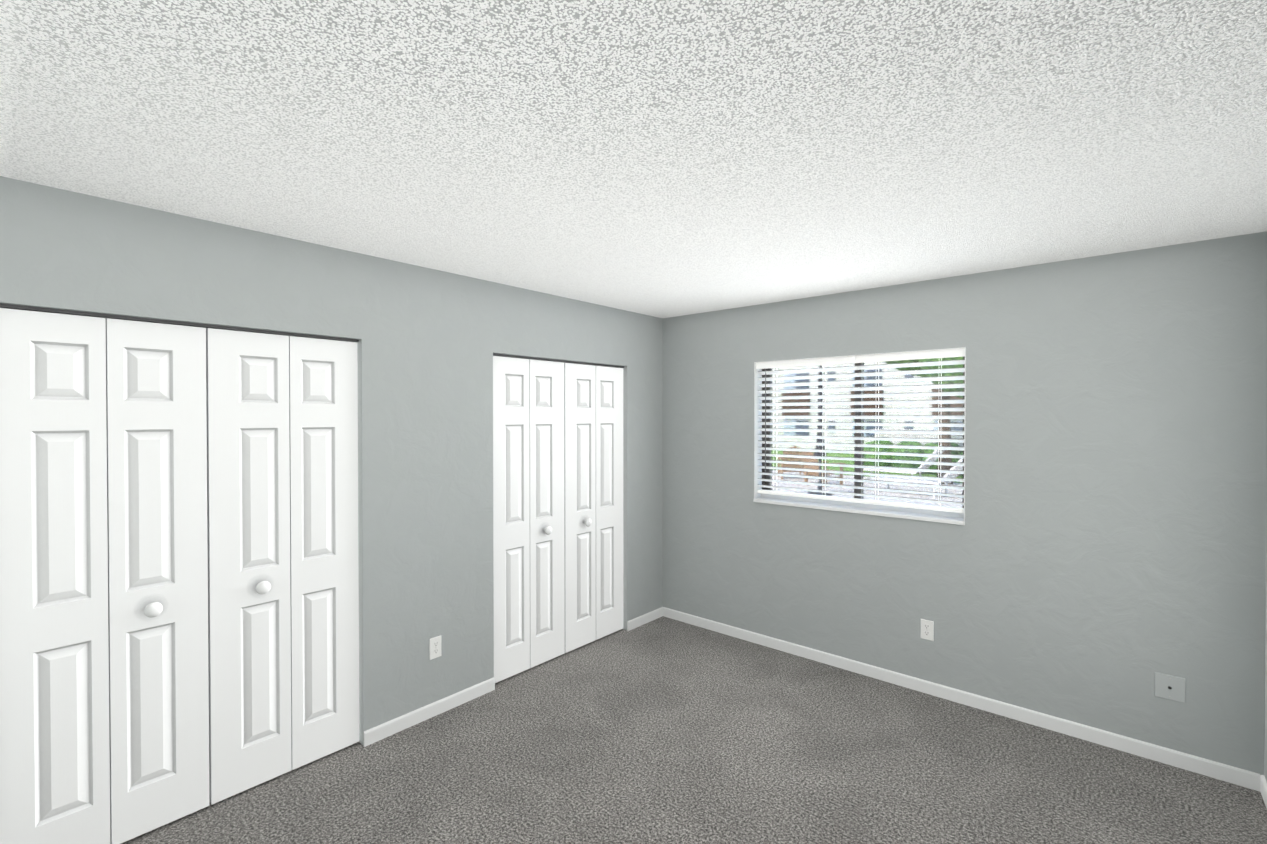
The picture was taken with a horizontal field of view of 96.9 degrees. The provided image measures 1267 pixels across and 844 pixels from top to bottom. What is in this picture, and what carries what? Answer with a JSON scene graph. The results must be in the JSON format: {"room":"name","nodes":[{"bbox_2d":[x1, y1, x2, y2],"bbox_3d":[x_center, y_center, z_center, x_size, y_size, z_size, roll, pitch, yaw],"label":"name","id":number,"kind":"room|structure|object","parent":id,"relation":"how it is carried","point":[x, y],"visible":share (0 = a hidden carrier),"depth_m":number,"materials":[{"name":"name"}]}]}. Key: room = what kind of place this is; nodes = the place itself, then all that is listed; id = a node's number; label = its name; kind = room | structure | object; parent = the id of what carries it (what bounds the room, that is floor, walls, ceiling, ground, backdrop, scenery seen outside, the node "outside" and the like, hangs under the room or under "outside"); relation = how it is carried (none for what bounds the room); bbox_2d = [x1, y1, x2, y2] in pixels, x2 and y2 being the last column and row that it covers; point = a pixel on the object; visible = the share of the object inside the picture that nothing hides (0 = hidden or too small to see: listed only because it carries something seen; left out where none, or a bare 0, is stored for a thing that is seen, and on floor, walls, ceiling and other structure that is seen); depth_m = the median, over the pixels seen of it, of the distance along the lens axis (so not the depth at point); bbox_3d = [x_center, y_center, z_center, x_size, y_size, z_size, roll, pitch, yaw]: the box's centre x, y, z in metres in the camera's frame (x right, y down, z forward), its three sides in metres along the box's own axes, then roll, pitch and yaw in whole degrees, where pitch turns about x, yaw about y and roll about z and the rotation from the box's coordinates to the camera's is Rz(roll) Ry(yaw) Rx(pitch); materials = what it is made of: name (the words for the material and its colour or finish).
{"room":"empty bedroom","nodes":[
{"label":"empty bedroom","id":0,"kind":"room"},
{"bbox_2d":[0,176,662,745],"bbox_3d":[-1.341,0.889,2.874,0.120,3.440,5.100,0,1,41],"label":"wall","id":1,"kind":"structure","parent":0,"point":[430,342],"depth_m":2.93,"materials":[{"name":"paint"}]},
{"bbox_2d":[0,308,358,843],"bbox_3d":[-1.760,0.606,2.330,0.091,1.993,1.217,0,1,41],"label":"closet door","id":2,"kind":"structure","parent":1,"relation":"in","point":[211,579],"depth_m":2.23,"materials":[{"name":"white wood"}]},
{"bbox_2d":[0,304,358,341],"bbox_3d":[-1.782,-0.398,2.339,0.045,0.012,1.225,0,1,41],"label":"rail","id":3,"kind":"object","parent":1,"relation":"attached to","point":[29,308],"visible":0.82,"depth_m":2.22,"materials":[{"name":"grey metal"}]},
{"bbox_2d":[364,677,494,746],"bbox_3d":[-1.085,1.571,3.076,0.012,0.072,0.768,0,1,41],"label":"baseboard","id":4,"kind":"structure","parent":1,"relation":"attached to","point":[397,725],"depth_m":3.03,"materials":[{"name":"white wood"}]},
{"bbox_2d":[429,635,441,659],"bbox_3d":[-1.085,1.237,3.078,0.008,0.115,0.070,0,1,41],"label":"electrical outlet","id":5,"kind":"object","parent":1,"relation":"attached to","point":[435,651],"visible":1,"depth_m":3.07,"materials":[{"name":"white plastic"}]},
{"bbox_2d":[493,356,622,682],"bbox_3d":[-0.461,0.591,3.835,0.091,1.993,1.200,0,1,41],"label":"closet door","id":6,"kind":"structure","parent":1,"relation":"in","point":[558,505],"depth_m":3.77,"materials":[{"name":"white wood"}]},
{"bbox_2d":[493,353,623,367],"bbox_3d":[-0.483,-0.413,3.844,0.045,0.012,1.208,0,1,41],"label":"rail","id":7,"kind":"object","parent":1,"relation":"attached to","point":[534,358],"visible":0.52,"depth_m":3.77,"materials":[{"name":"grey metal"}]},
{"bbox_2d":[627,607,662,630],"bbox_3d":[0.101,1.558,4.451,0.012,0.072,0.439,0,1,41],"label":"baseboard","id":8,"kind":"structure","parent":1,"relation":"attached to","point":[634,623],"depth_m":4.42,"materials":[{"name":"white wood"}]},
{"bbox_2d":[0,0,1266,317],"bbox_3d":[-0.267,-0.896,1.928,4.520,0.150,5.100,0,1,41],"label":"ceiling","id":9,"kind":"structure","parent":0,"point":[664,158],"depth_m":1.57,"materials":[{"name":"white paint"}]},
{"bbox_2d":[110,616,1266,843],"bbox_3d":[-0.267,1.679,1.954,4.520,0.120,5.100,0,1,41],"label":"floor","id":10,"kind":"structure","parent":0,"point":[664,730],"depth_m":2.57,"materials":[{"name":"carpet"}]},
{"bbox_2d":[663,231,1266,774],"bbox_3d":[1.562,0.382,3.600,3.320,2.440,0.200,0,1,41],"label":"wall","id":11,"kind":"structure","parent":0,"point":[1097,559],"depth_m":2.94,"materials":[{"name":"paint"}]},
{"bbox_2d":[753,497,964,524],"bbox_3d":[1.433,0.570,3.691,1.335,0.022,0.192,0,1,41],"label":"window sill","id":12,"kind":"structure","parent":11,"relation":"attached to","point":[924,517],"depth_m":3.56,"materials":[{"name":"white wood"}]},
{"bbox_2d":[754,347,965,520],"bbox_3d":[1.437,0.065,3.690,1.335,0.988,0.182,0,1,41],"label":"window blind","id":13,"kind":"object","parent":11,"relation":"in","point":[892,508],"depth_m":3.69,"materials":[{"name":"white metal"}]},
{"bbox_2d":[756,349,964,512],"bbox_3d":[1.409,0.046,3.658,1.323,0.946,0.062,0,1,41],"label":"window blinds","id":14,"kind":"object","parent":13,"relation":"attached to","point":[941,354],"visible":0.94,"depth_m":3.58,"materials":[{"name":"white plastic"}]},
{"bbox_2d":[765,369,765,470],"bbox_3d":[0.943,-0.012,4.008,0.008,0.730,0.008,0,1,41],"label":"wand","id":15,"kind":"object","parent":14,"relation":"hanging from","point":[765,419],"visible":0.98,"depth_m":4.00,"materials":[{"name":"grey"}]},
{"bbox_2d":[921,619,933,640],"bbox_3d":[1.736,1.230,3.321,0.070,0.115,0.008,0,1,41],"label":"electrical outlet","id":16,"kind":"object","parent":11,"relation":"attached to","point":[927,629],"visible":1,"depth_m":3.32,"materials":[{"name":"white plastic"}]},
{"bbox_2d":[663,607,1259,790],"bbox_3d":[1.492,1.567,3.531,3.296,0.072,0.012,0,1,41],"label":"baseboard","id":17,"kind":"structure","parent":11,"relation":"attached to","point":[1215,770],"depth_m":3.06,"materials":[{"name":"white wood"}]},
{"bbox_2d":[1154,672,1185,702],"bbox_3d":[2.521,1.250,2.638,0.105,0.115,0.015,0,1,41],"label":"outlet plate","id":18,"kind":"object","parent":11,"relation":"attached to","point":[1169,687],"visible":1,"depth_m":2.64,"materials":[{"name":"grey plastic"}]},
{"bbox_2d":[1264,557,1266,780],"bbox_3d":[1.274,0.412,0.612,0.150,2.440,5.100,0,1,41],"label":"wall","id":19,"kind":"structure","parent":0,"point":[1265,754],"depth_m":2.43,"materials":[{"name":"paint"}]},
{"bbox_2d":[1260,775,1266,807],"bbox_3d":[1.245,1.595,0.714,0.012,0.072,4.600,0,1,41],"label":"baseboard","id":20,"kind":"structure","parent":19,"relation":"attached to","point":[1263,786],"depth_m":2.40,"materials":[{"name":"white"}]},
{"label":"outside","id":21,"kind":"structure","parent":0,"visible":0},
{"bbox_2d":[772,450,962,507],"bbox_3d":[11.824,1.445,40.992,90.000,0.200,69.800,0,1,41],"label":"ground","id":22,"kind":"structure","parent":21,"point":[864,490],"depth_m":14.07,"materials":[{"name":"grey concrete"}]},
{"bbox_2d":[777,446,804,476],"bbox_3d":[4.496,1.127,15.928,0.760,0.942,0.908,0,1,6],"label":"wood chair","id":23,"kind":"object","parent":22,"relation":"on","point":[795,453],"depth_m":15.65,"materials":[{"name":"beige wood"}]},
{"bbox_2d":[808,366,831,495],"bbox_3d":[4.215,0.131,12.669,0.520,3.000,0.507,0,1,41],"label":"umbrella","id":24,"kind":"object","parent":22,"relation":"on","point":[819,446],"depth_m":12.61,"materials":[{"name":"grey fabric"}]},
{"bbox_2d":[800,452,844,483],"bbox_3d":[4.789,1.143,14.334,0.908,0.942,0.760,0,1,-19],"label":"wood chair","id":25,"kind":"object","parent":22,"relation":"on","point":[817,467],"depth_m":14.22,"materials":[{"name":"beige"}]},
{"bbox_2d":[772,361,962,449],"bbox_3d":[12.640,-2.072,32.721,42.800,7.000,10.000,0,1,41],"label":"building","id":26,"kind":"structure","parent":22,"relation":"on","point":[850,413],"depth_m":28.54,"materials":[{"name":"white"}]},
{"bbox_2d":[864,450,943,478],"bbox_3d":[7.112,1.130,14.926,0.640,0.956,2.030,-1,1,-44],"label":"chaise","id":27,"kind":"object","parent":22,"relation":"on","point":[896,471],"depth_m":14.61,"materials":[{"name":"white"}]},
{"bbox_2d":[864,440,962,475],"bbox_3d":[11.000,1.172,15.434,9.277,1.348,1.310,0,1,41],"label":"hedge","id":28,"kind":"object","parent":22,"relation":"on","point":[912,458],"depth_m":17.18,"materials":[{"name":"green plant"}]},
{"bbox_2d":[871,429,962,446],"bbox_3d":[12.897,0.942,14.991,12.600,1.330,0.350,0,1,41],"label":"wall","id":29,"kind":"structure","parent":22,"relation":"on","point":[919,436],"depth_m":18.13,"materials":[{"name":"white"}]},
{"bbox_2d":[872,458,962,497],"bbox_3d":[6.465,1.154,12.571,0.640,0.956,2.030,0,1,-39],"label":"chaise","id":30,"kind":"object","parent":22,"relation":"on","point":[924,480],"depth_m":12.38,"materials":[{"name":"white"}]},
{"bbox_2d":[887,357,962,483],"bbox_3d":[8.563,-1.506,14.310,5.151,6.241,3.823,0,1,41],"label":"tree","id":31,"kind":"object","parent":22,"relation":"on","point":[944,412],"depth_m":14.53,"materials":[{"name":"green plant"}]}
]}

